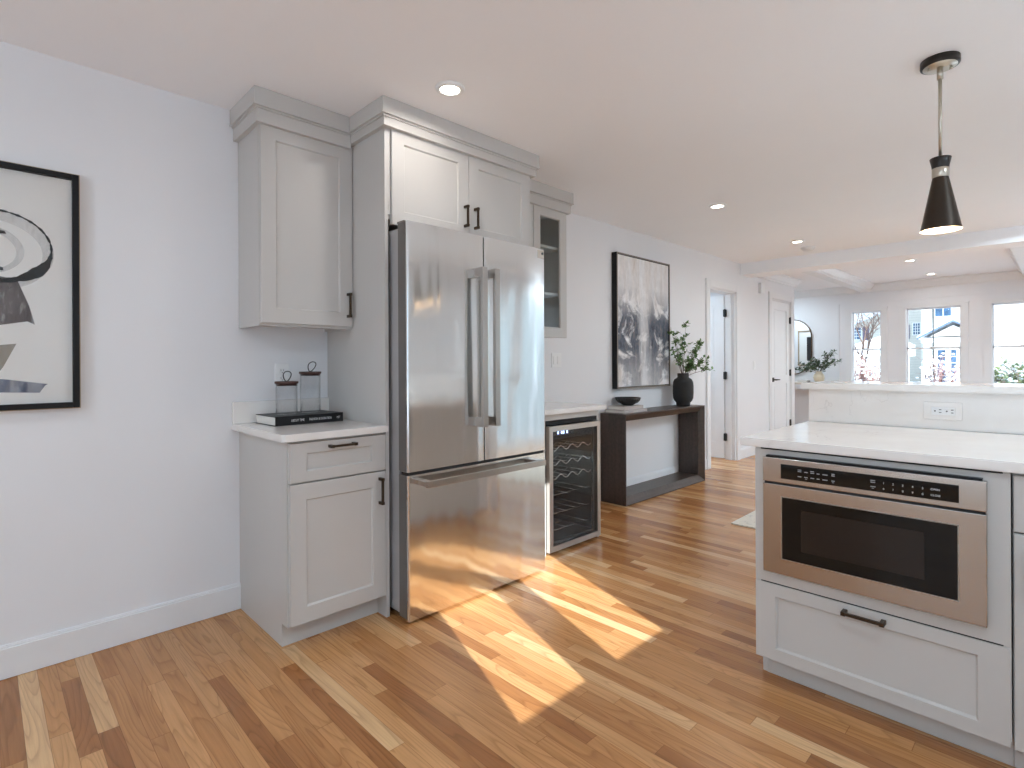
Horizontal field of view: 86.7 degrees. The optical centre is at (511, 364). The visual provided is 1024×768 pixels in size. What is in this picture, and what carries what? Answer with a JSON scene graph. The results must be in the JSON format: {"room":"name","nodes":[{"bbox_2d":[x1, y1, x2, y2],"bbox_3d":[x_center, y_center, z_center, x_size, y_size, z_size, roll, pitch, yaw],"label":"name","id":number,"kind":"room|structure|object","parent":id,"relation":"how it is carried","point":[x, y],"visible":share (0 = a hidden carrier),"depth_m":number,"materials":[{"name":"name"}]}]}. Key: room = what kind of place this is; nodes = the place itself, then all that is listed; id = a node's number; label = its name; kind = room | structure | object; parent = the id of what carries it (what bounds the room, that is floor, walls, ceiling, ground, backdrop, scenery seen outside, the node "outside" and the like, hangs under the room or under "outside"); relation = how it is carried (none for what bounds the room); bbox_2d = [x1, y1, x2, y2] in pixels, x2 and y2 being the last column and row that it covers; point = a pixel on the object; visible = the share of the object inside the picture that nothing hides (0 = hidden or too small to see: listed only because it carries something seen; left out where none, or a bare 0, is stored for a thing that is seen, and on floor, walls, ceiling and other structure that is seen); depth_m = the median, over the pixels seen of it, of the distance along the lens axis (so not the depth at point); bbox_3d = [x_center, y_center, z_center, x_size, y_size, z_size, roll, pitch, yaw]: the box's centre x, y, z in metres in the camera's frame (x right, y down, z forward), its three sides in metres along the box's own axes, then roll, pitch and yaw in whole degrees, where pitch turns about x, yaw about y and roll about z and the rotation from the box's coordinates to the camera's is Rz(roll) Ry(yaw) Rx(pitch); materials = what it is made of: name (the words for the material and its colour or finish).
{"room":"kitchen","nodes":[
{"label":"kitchen","id":0,"kind":"room"},
{"bbox_2d":[0,41,794,645],"bbox_3d":[0.226,-0.029,4.322,11.170,2.455,0.130,0,0,-44],"label":"wall","id":1,"kind":"structure","parent":0,"point":[125,500],"depth_m":2.44,"materials":[{"name":"paint"}]},
{"bbox_2d":[0,160,80,411],"bbox_3d":[-2.069,-0.299,1.962,0.795,0.957,0.036,0,0,-44],"label":"framed artwork","id":2,"kind":"object","parent":1,"relation":"attached to","point":[40,344],"visible":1,"depth_m":2.15,"materials":[{"name":"black wood"}]},
{"bbox_2d":[0,582,240,679],"bbox_3d":[-2.526,1.147,1.523,3.313,0.126,0.014,0,0,-44],"label":"baseboard","id":3,"kind":"structure","parent":1,"relation":"attached to","point":[31,654],"depth_m":2.32,"materials":[{"name":"white wood"}]},
{"bbox_2d":[232,398,328,423],"bbox_3d":[-1.192,0.237,2.828,0.493,0.106,0.020,0,0,-44],"label":"backsplash","id":4,"kind":"structure","parent":1,"relation":"attached to","point":[246,411],"depth_m":2.77,"materials":[{"name":"white stone"}]},
{"bbox_2d":[275,364,288,380],"bbox_3d":[-1.200,0.053,2.829,0.072,0.115,0.009,0,0,-44],"label":"wall outlet","id":5,"kind":"object","parent":1,"relation":"attached to","point":[280,369],"visible":0.81,"depth_m":2.82,"materials":[{"name":"white plastic"}]},
{"bbox_2d":[229,85,352,331],"bbox_3d":[-1.088,-0.715,2.712,0.499,1.068,0.337,0,0,-44],"label":"upper cabinet","id":6,"kind":"object","parent":1,"relation":"attached to","point":[295,156],"visible":1,"depth_m":2.60,"materials":[{"name":"grey paint"}]},
{"bbox_2d":[530,179,573,337],"bbox_3d":[0.073,-0.724,3.848,0.749,1.061,0.337,0,0,-44],"label":"upper cabinet","id":7,"kind":"object","parent":1,"relation":"attached to","point":[549,205],"visible":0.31,"depth_m":3.95,"materials":[{"name":"grey paint"}]},
{"bbox_2d":[540,244,557,253],"bbox_3d":[0.036,-0.845,3.856,0.669,0.018,0.240,0,0,-44],"label":"shelf","id":8,"kind":"object","parent":7,"relation":"attached to","point":[547,249],"depth_m":3.97,"materials":[{"name":"white plastic"}]},
{"bbox_2d":[544,292,557,297],"bbox_3d":[0.038,-0.510,3.856,0.669,0.018,0.240,0,0,-44],"label":"shelf","id":9,"kind":"object","parent":7,"relation":"attached to","point":[546,294],"depth_m":3.97,"materials":[{"name":"white plastic"}]},
{"bbox_2d":[551,353,560,367],"bbox_3d":[0.357,-0.034,4.353,0.116,0.116,0.010,0,0,-44],"label":"light switch","id":10,"kind":"object","parent":1,"relation":"attached to","point":[555,357],"visible":1,"depth_m":4.34,"materials":[{"name":"white plastic"}]},
{"bbox_2d":[612,252,669,388],"bbox_3d":[1.253,-0.397,5.196,0.928,1.231,0.057,0,0,-44],"label":"framed canvas","id":11,"kind":"object","parent":1,"relation":"attached to","point":[640,286],"visible":1,"depth_m":5.12,"materials":[{"name":"black wood"}]},
{"bbox_2d":[600,458,706,497],"bbox_3d":[1.204,1.129,5.173,2.790,0.126,0.014,0,0,-44],"label":"baseboard","id":12,"kind":"structure","parent":1,"relation":"attached to","point":[642,478],"depth_m":5.34,"materials":[{"name":"white wood"}]},
{"bbox_2d":[710,295,726,457],"bbox_3d":[2.438,0.155,7.036,0.054,2.043,0.712,0,0,-44],"label":"door","id":13,"kind":"structure","parent":1,"relation":"in","point":[717,311],"depth_m":6.86,"materials":[{"name":"paint"}]},
{"bbox_2d":[705,278,739,468],"bbox_3d":[2.478,0.103,6.511,0.890,2.170,0.150,0,0,-44],"label":"trim","id":14,"kind":"structure","parent":1,"relation":"attached to","point":[731,292],"depth_m":6.72,"materials":[{"name":"white wood"}]},
{"bbox_2d":[740,446,755,458],"bbox_3d":[3.173,1.120,7.100,0.930,0.126,0.014,0,0,-44],"label":"baseboard","id":15,"kind":"structure","parent":1,"relation":"attached to","point":[749,451],"depth_m":6.93,"materials":[{"name":"white wood"}]},
{"bbox_2d":[758,283,764,293],"bbox_3d":[3.341,-1.016,7.254,0.130,0.140,0.042,0,0,-44],"label":"door chime","id":16,"kind":"object","parent":1,"relation":"attached to","point":[761,286],"visible":1,"depth_m":7.22,"materials":[{"name":"white plastic"}]},
{"bbox_2d":[768,291,793,429],"bbox_3d":[3.824,0.087,7.828,0.935,2.190,0.150,0,0,-44],"label":"trim","id":17,"kind":"structure","parent":1,"relation":"attached to","point":[773,296],"depth_m":7.76,"materials":[{"name":"white wood"}]},
{"bbox_2d":[772,300,791,429],"bbox_3d":[3.873,0.136,7.785,0.724,2.067,0.098,0,0,-44],"label":"door","id":18,"kind":"structure","parent":1,"relation":"in","point":[781,320],"depth_m":7.81,"materials":[{"name":"paint"}]},
{"bbox_2d":[740,225,1023,277],"bbox_3d":[4.417,-1.204,5.493,0.325,0.143,4.066,0,0,-44],"label":"ceiling beam","id":19,"kind":"structure","parent":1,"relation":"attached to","point":[1010,237],"depth_m":5.73,"materials":[{"name":"paint"}]},
{"bbox_2d":[0,455,1015,767],"bbox_3d":[1.115,1.245,4.443,13.000,0.100,7.600,0,0,-44],"label":"floor","id":20,"kind":"structure","parent":0,"point":[633,645],"depth_m":2.02,"materials":[{"name":"brown wood"}]},
{"bbox_2d":[239,432,385,646],"bbox_3d":[-0.961,0.762,2.618,0.459,0.882,0.640,0,0,-44],"label":"base cabinet","id":21,"kind":"object","parent":20,"relation":"on","point":[313,512],"visible":0.98,"depth_m":2.42,"materials":[{"name":"grey paint"}]},
{"bbox_2d":[232,398,387,442],"bbox_3d":[-0.980,0.252,2.610,0.493,0.138,0.628,0,0,-44],"label":"countertop","id":22,"kind":"structure","parent":21,"relation":"on","point":[244,417],"depth_m":2.58,"materials":[{"name":"white stone"}]},
{"bbox_2d":[256,410,342,426],"bbox_3d":[-1.068,0.268,2.735,0.230,0.044,0.345,0,0,44],"label":"hardcover book","id":23,"kind":"object","parent":22,"relation":"on","point":[295,418],"visible":1,"depth_m":2.66,"materials":[{"name":"black paper"}]},
{"bbox_2d":[274,371,298,414],"bbox_3d":[-1.116,0.138,2.685,0.110,0.214,0.110,0,0,-44],"label":"glass jar","id":24,"kind":"object","parent":23,"relation":"on","point":[277,383],"visible":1,"depth_m":2.66,"materials":[{"name":"clear glass"}]},
{"bbox_2d":[299,361,320,412],"bbox_3d":[-1.038,0.115,2.792,0.108,0.261,0.108,0,0,-44],"label":"glass jar","id":25,"kind":"object","parent":23,"relation":"on","point":[305,373],"visible":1,"depth_m":2.77,"materials":[{"name":"clear glass"}]},
{"bbox_2d":[327,95,539,616],"bbox_3d":[-0.439,-0.025,3.121,1.074,2.453,0.655,0,0,-44],"label":"tall cabinet","id":26,"kind":"object","parent":20,"relation":"on","point":[411,163],"visible":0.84,"depth_m":2.74,"materials":[{"name":"grey paint"}]},
{"bbox_2d":[388,220,545,621],"bbox_3d":[-0.366,0.263,3.051,0.942,1.878,0.785,0,0,-44],"label":"refrigerator","id":27,"kind":"object","parent":20,"relation":"on","point":[467,462],"visible":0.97,"depth_m":2.72,"materials":[{"name":"silver metal"}]},
{"bbox_2d":[544,410,598,555],"bbox_3d":[0.150,0.757,3.743,0.703,0.882,0.585,0,0,-44],"label":"base cabinet","id":28,"kind":"object","parent":20,"relation":"on","point":[595,412],"visible":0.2,"depth_m":3.59,"materials":[{"name":"grey paint"}]},
{"bbox_2d":[545,416,600,553],"bbox_3d":[0.219,0.767,3.765,0.526,0.820,0.580,0,0,-44],"label":"wine cooler","id":29,"kind":"object","parent":28,"relation":"in","point":[568,442],"visible":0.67,"depth_m":3.77,"materials":[{"name":"black metal"}]},
{"bbox_2d":[545,416,596,425],"bbox_3d":[0.389,0.370,3.589,0.526,0.028,0.029,0,0,-44],"label":"vent","id":30,"kind":"object","parent":29,"relation":"attached to","point":[588,418],"depth_m":3.57,"materials":[{"name":"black metal"}]},
{"bbox_2d":[545,401,606,414],"bbox_3d":[0.178,0.300,3.751,0.757,0.031,0.615,0,0,-44],"label":"countertop","id":31,"kind":"structure","parent":28,"relation":"on","point":[551,408],"depth_m":3.66,"materials":[{"name":"white stone"}]},
{"bbox_2d":[600,405,704,505],"bbox_3d":[1.376,0.806,5.151,1.427,0.771,0.260,0,0,-44],"label":"console table","id":32,"kind":"object","parent":20,"relation":"on","point":[691,419],"visible":0.94,"depth_m":4.96,"materials":[{"name":"brown wood"}]},
{"bbox_2d":[605,408,646,413],"bbox_3d":[1.020,0.409,4.837,0.360,0.026,0.200,0,0,-44],"label":"book","id":33,"kind":"object","parent":32,"relation":"on","point":[641,409],"visible":0.76,"depth_m":4.74,"materials":[{"name":"white paper"}]},
{"bbox_2d":[608,404,642,409],"bbox_3d":[1.016,0.380,4.844,0.170,0.030,0.310,0,0,45],"label":"book","id":34,"kind":"object","parent":33,"relation":"on","point":[635,406],"visible":0.9,"depth_m":4.76,"materials":[{"name":"white paper"}]},
{"bbox_2d":[615,397,640,405],"bbox_3d":[1.037,0.330,4.854,0.230,0.070,0.230,0,0,-44],"label":"decorative bowl","id":35,"kind":"object","parent":34,"relation":"on","point":[628,401],"visible":1,"depth_m":4.78,"materials":[{"name":"black ceramic"}]},
{"bbox_2d":[626,472,704,505],"bbox_3d":[1.378,1.161,5.151,1.427,0.062,0.260,0,0,-44],"label":"shelf","id":36,"kind":"object","parent":32,"relation":"attached to","point":[642,491],"depth_m":5.11,"materials":[{"name":"brown wood"}]},
{"bbox_2d":[673,373,693,405],"bbox_3d":[1.737,0.253,5.504,0.204,0.330,0.204,0,0,-44],"label":"vase","id":37,"kind":"object","parent":32,"relation":"on","point":[683,386],"visible":1,"depth_m":5.43,"materials":[{"name":"ceramic"}]},
{"bbox_2d":[667,320,714,374],"bbox_3d":[1.873,-0.154,5.637,0.195,0.589,0.870,0,0,43],"label":"leafy branches","id":38,"kind":"object","parent":37,"relation":"in","point":[690,366],"visible":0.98,"depth_m":5.52,"materials":[{"name":"green plant"}]},
{"bbox_2d":[731,510,755,528],"bbox_3d":[3.148,1.180,3.887,1.930,0.009,2.440,0,0,-44],"label":"area rug","id":39,"kind":"object","parent":20,"relation":"on","point":[749,520],"visible":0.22,"depth_m":4.08,"materials":[{"name":"beige fabric"}]},
{"bbox_2d":[755,447,1013,766],"bbox_3d":[1.460,0.751,2.089,0.836,0.882,0.724,0,0,-44],"label":"base cabinet","id":40,"kind":"object","parent":20,"relation":"on","point":[948,679],"depth_m":1.76,"materials":[{"name":"grey paint"}]},
{"bbox_2d":[801,381,1023,434],"bbox_3d":[2.313,0.637,2.061,0.415,1.103,2.112,0,0,-44],"label":"raised bar","id":41,"kind":"object","parent":20,"relation":"on","point":[986,407],"visible":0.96,"depth_m":2.38,"materials":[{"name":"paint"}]},
{"bbox_2d":[924,402,961,420],"bbox_3d":[1.827,0.197,2.301,0.008,0.074,0.129,0,0,-44],"label":"bar outlet","id":42,"kind":"object","parent":41,"relation":"attached to","point":[932,410],"visible":1,"depth_m":2.30,"materials":[{"name":"white plastic"}]},
{"bbox_2d":[931,407,954,415],"bbox_3d":[1.827,0.198,2.298,0.003,0.033,0.080,0,0,-44],"label":"receptacle","id":43,"kind":"object","parent":42,"relation":"attached to","point":[935,411],"depth_m":2.30,"materials":[{"name":"white plastic"}]},
{"bbox_2d":[1012,473,1023,767],"bbox_3d":[2.172,0.748,1.361,0.836,0.882,1.310,0,0,-44],"label":"base cabinet","id":44,"kind":"object","parent":20,"relation":"on","point":[1017,479],"visible":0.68,"depth_m":1.55,"materials":[{"name":"grey paint"}]},
{"bbox_2d":[740,421,1023,473],"bbox_3d":[1.904,0.292,1.643,0.818,0.032,2.083,0,0,-44],"label":"countertop","id":45,"kind":"structure","parent":44,"relation":"on","point":[999,452],"depth_m":1.93,"materials":[{"name":"white stone"}]},
{"bbox_3d":[4.877,0.738,9.246,0.380,0.876,1.300,0,0,-44],"label":"side table","id":46,"kind":"object","parent":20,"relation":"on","visible":0},
{"bbox_2d":[813,371,824,381],"bbox_3d":[5.076,0.206,8.968,0.170,0.185,0.170,0,0,-44],"label":"vase","id":47,"kind":"object","parent":46,"relation":"on","point":[818,376],"visible":0.83,"depth_m":8.91,"materials":[{"name":"ceramic"}]},
{"bbox_2d":[795,349,840,372],"bbox_3d":[5.055,-0.048,8.974,0.290,0.428,0.747,0,0,-44],"label":"branches","id":48,"kind":"object","parent":47,"relation":"in","point":[813,367],"visible":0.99,"depth_m":8.94,"materials":[{"name":"green plant"}]},
{"bbox_2d":[0,0,1023,290],"bbox_3d":[1.103,-1.320,4.443,13.000,0.120,7.600,0,0,-44],"label":"ceiling","id":49,"kind":"structure","parent":0,"point":[815,122],"depth_m":2.43,"materials":[{"name":"paint"}]},
{"bbox_2d":[435,80,464,96],"bbox_3d":[-0.281,-1.248,2.459,0.132,0.012,0.132,0,0,-44],"label":"recessed light","id":50,"kind":"object","parent":49,"relation":"in","point":[448,88],"visible":1,"depth_m":2.45,"materials":[{"name":"white plastic"}]},
{"bbox_2d":[709,203,726,208],"bbox_3d":[1.632,-1.257,4.303,0.132,0.012,0.132,0,0,-44],"label":"recessed light","id":51,"kind":"object","parent":49,"relation":"in","point":[716,205],"visible":1,"depth_m":4.29,"materials":[{"name":"white plastic"}]},
{"bbox_2d":[790,240,804,242],"bbox_3d":[2.933,-1.263,5.576,0.132,0.012,0.132,0,0,-44],"label":"recessed light","id":52,"kind":"object","parent":49,"relation":"in","point":[793,241],"visible":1,"depth_m":5.57,"materials":[{"name":"white plastic"}]},
{"bbox_2d":[801,246,814,251],"bbox_3d":[3.215,-1.253,5.888,0.140,0.035,0.140,0,0,-44],"label":"smoke detector","id":53,"kind":"object","parent":49,"relation":"attached to","point":[808,248],"visible":1,"depth_m":5.85,"materials":[{"name":"white plastic"}]},
{"bbox_2d":[920,51,962,233],"bbox_3d":[1.777,-0.910,2.250,0.142,0.707,0.142,0,0,-44],"label":"pendant light","id":54,"kind":"object","parent":49,"relation":"hanging from","point":[941,214],"visible":1,"depth_m":2.23,"materials":[{"name":"black metal"}]},
{"bbox_2d":[710,292,722,296],"bbox_3d":[2.699,-0.040,8.165,0.080,2.455,1.904,0,0,-44],"label":"wall","id":55,"kind":"structure","parent":0,"point":[711,293],"depth_m":7.86,"materials":[{"name":"paint"}]},
{"bbox_2d":[794,281,1023,423],"bbox_3d":[5.595,-0.054,8.973,0.150,2.455,7.400,0,0,-44],"label":"wall","id":56,"kind":"structure","parent":0,"point":[820,314],"depth_m":8.53,"materials":[{"name":"paint"}]},
{"bbox_2d":[794,320,812,373],"bbox_3d":[4.931,-0.306,9.521,0.029,0.965,0.620,0,0,-44],"label":"wall mirror","id":57,"kind":"object","parent":56,"relation":"attached to","point":[802,331],"visible":0.38,"depth_m":9.41,"materials":[{"name":"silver metal"}]},
{"bbox_2d":[844,306,887,381],"bbox_3d":[5.746,-0.255,8.786,0.195,1.315,0.610,0,0,-44],"label":"window","id":58,"kind":"structure","parent":56,"relation":"in","point":[849,313],"depth_m":8.85,"materials":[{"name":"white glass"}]},
{"bbox_2d":[757,248,1023,299],"bbox_3d":[4.906,-1.208,7.395,3.035,0.140,6.100,0,0,-44],"label":"trim","id":59,"kind":"structure","parent":56,"relation":"attached to","point":[1016,275],"depth_m":7.98,"materials":[{"name":"white paint"}]},
{"bbox_2d":[802,246,1023,292],"bbox_3d":[5.301,-1.222,6.991,3.035,0.115,2.070,0,0,-44],"label":"ceiling beam","id":60,"kind":"structure","parent":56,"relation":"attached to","point":[1018,252],"depth_m":7.07,"materials":[{"name":"white paint"}]},
{"bbox_2d":[838,290,1023,380],"bbox_3d":[6.777,-0.027,7.650,0.012,1.990,3.855,0,0,-44],"label":"trim","id":61,"kind":"structure","parent":56,"relation":"attached to","point":[1013,290],"depth_m":8.39,"materials":[{"name":"paint"}]},
{"bbox_2d":[898,301,968,382],"bbox_3d":[6.347,-0.257,8.171,0.195,1.315,0.860,0,0,-44],"label":"window","id":62,"kind":"structure","parent":56,"relation":"in","point":[903,309],"depth_m":8.14,"materials":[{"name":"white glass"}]},
{"bbox_2d":[982,297,1023,383],"bbox_3d":[7.042,-0.261,7.462,0.195,1.315,0.855,0,0,-44],"label":"window","id":63,"kind":"structure","parent":56,"relation":"in","point":[988,305],"depth_m":7.67,"materials":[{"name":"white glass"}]},
{"label":"outside","id":64,"kind":"structure","parent":0,"visible":0},
{"bbox_3d":[28.751,1.815,42.118,180.000,0.300,140.000,0,0,-44],"label":"ground","id":65,"kind":"structure","parent":64,"visible":0},
{"bbox_2d":[854,350,879,380],"bbox_3d":[11.289,0.643,17.058,1.922,2.230,1.585,0,0,10],"label":"bare shrub","id":66,"kind":"object","parent":65,"relation":"on","point":[872,375],"visible":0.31,"depth_m":17.03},
{"bbox_2d":[854,312,879,378],"bbox_3d":[17.845,-1.029,27.499,3.937,5.499,3.233,0,0,41],"label":"bare tree","id":67,"kind":"object","parent":65,"relation":"on","point":[873,325],"visible":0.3,"depth_m":27.24,"materials":[{"name":"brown plant"}]},
{"bbox_2d":[854,336,914,380],"bbox_3d":[27.538,-0.180,42.060,7.000,3.700,5.000,0,0,-44],"label":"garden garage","id":68,"kind":"structure","parent":65,"relation":"on","point":[875,342],"depth_m":39.13,"materials":[{"name":"white"}]},
{"bbox_2d":[854,310,920,380],"bbox_3d":[39.321,-2.435,56.889,9.000,8.100,8.900,0,0,-44],"label":"neighbouring house","id":69,"kind":"structure","parent":65,"relation":"on","point":[914,315],"depth_m":52.15,"materials":[{"name":"white"}]},
{"bbox_2d":[863,327,868,339],"bbox_3d":[35.802,-3.144,54.848,0.080,1.350,0.500,0,0,-44],"label":"shutter","id":70,"kind":"object","parent":69,"relation":"hanging from","point":[863,327],"depth_m":54.85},
{"bbox_2d":[932,309,933,377],"bbox_3d":[24.756,-3.117,31.879,0.070,9.600,0.070,0,0,-44],"label":"utility pole","id":71,"kind":"object","parent":65,"relation":"on","point":[932,309],"visible":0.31,"depth_m":31.85,"materials":[{"name":"wood"}]},
{"bbox_2d":[916,351,959,381],"bbox_3d":[13.450,0.654,16.962,1.226,2.180,1.361,0,0,-44],"label":"bare shrub","id":72,"kind":"object","parent":65,"relation":"on","point":[941,367],"visible":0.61,"depth_m":16.88,"materials":[{"name":"white plant"}]},
{"bbox_2d":[917,307,959,382],"bbox_3d":[40.177,-3.439,43.949,17.070,10.100,10.600,0,0,-44],"label":"neighbouring house","id":73,"kind":"structure","parent":65,"relation":"on","point":[946,320],"depth_m":41.62,"materials":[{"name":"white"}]},
{"bbox_2d":[994,304,1023,382],"bbox_3d":[20.101,-3.195,14.473,6.000,9.800,11.350,0,0,-44],"label":"neighbouring house","id":74,"kind":"structure","parent":65,"relation":"on","point":[1009,318],"depth_m":16.23,"materials":[{"name":"white"}]},
{"bbox_2d":[994,353,1023,383],"bbox_3d":[11.635,0.684,12.512,1.721,2.143,1.782,0,0,-32],"label":"evergreen shrub","id":75,"kind":"object","parent":65,"relation":"on","point":[1003,376],"visible":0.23,"depth_m":12.44,"materials":[{"name":"green plant"}]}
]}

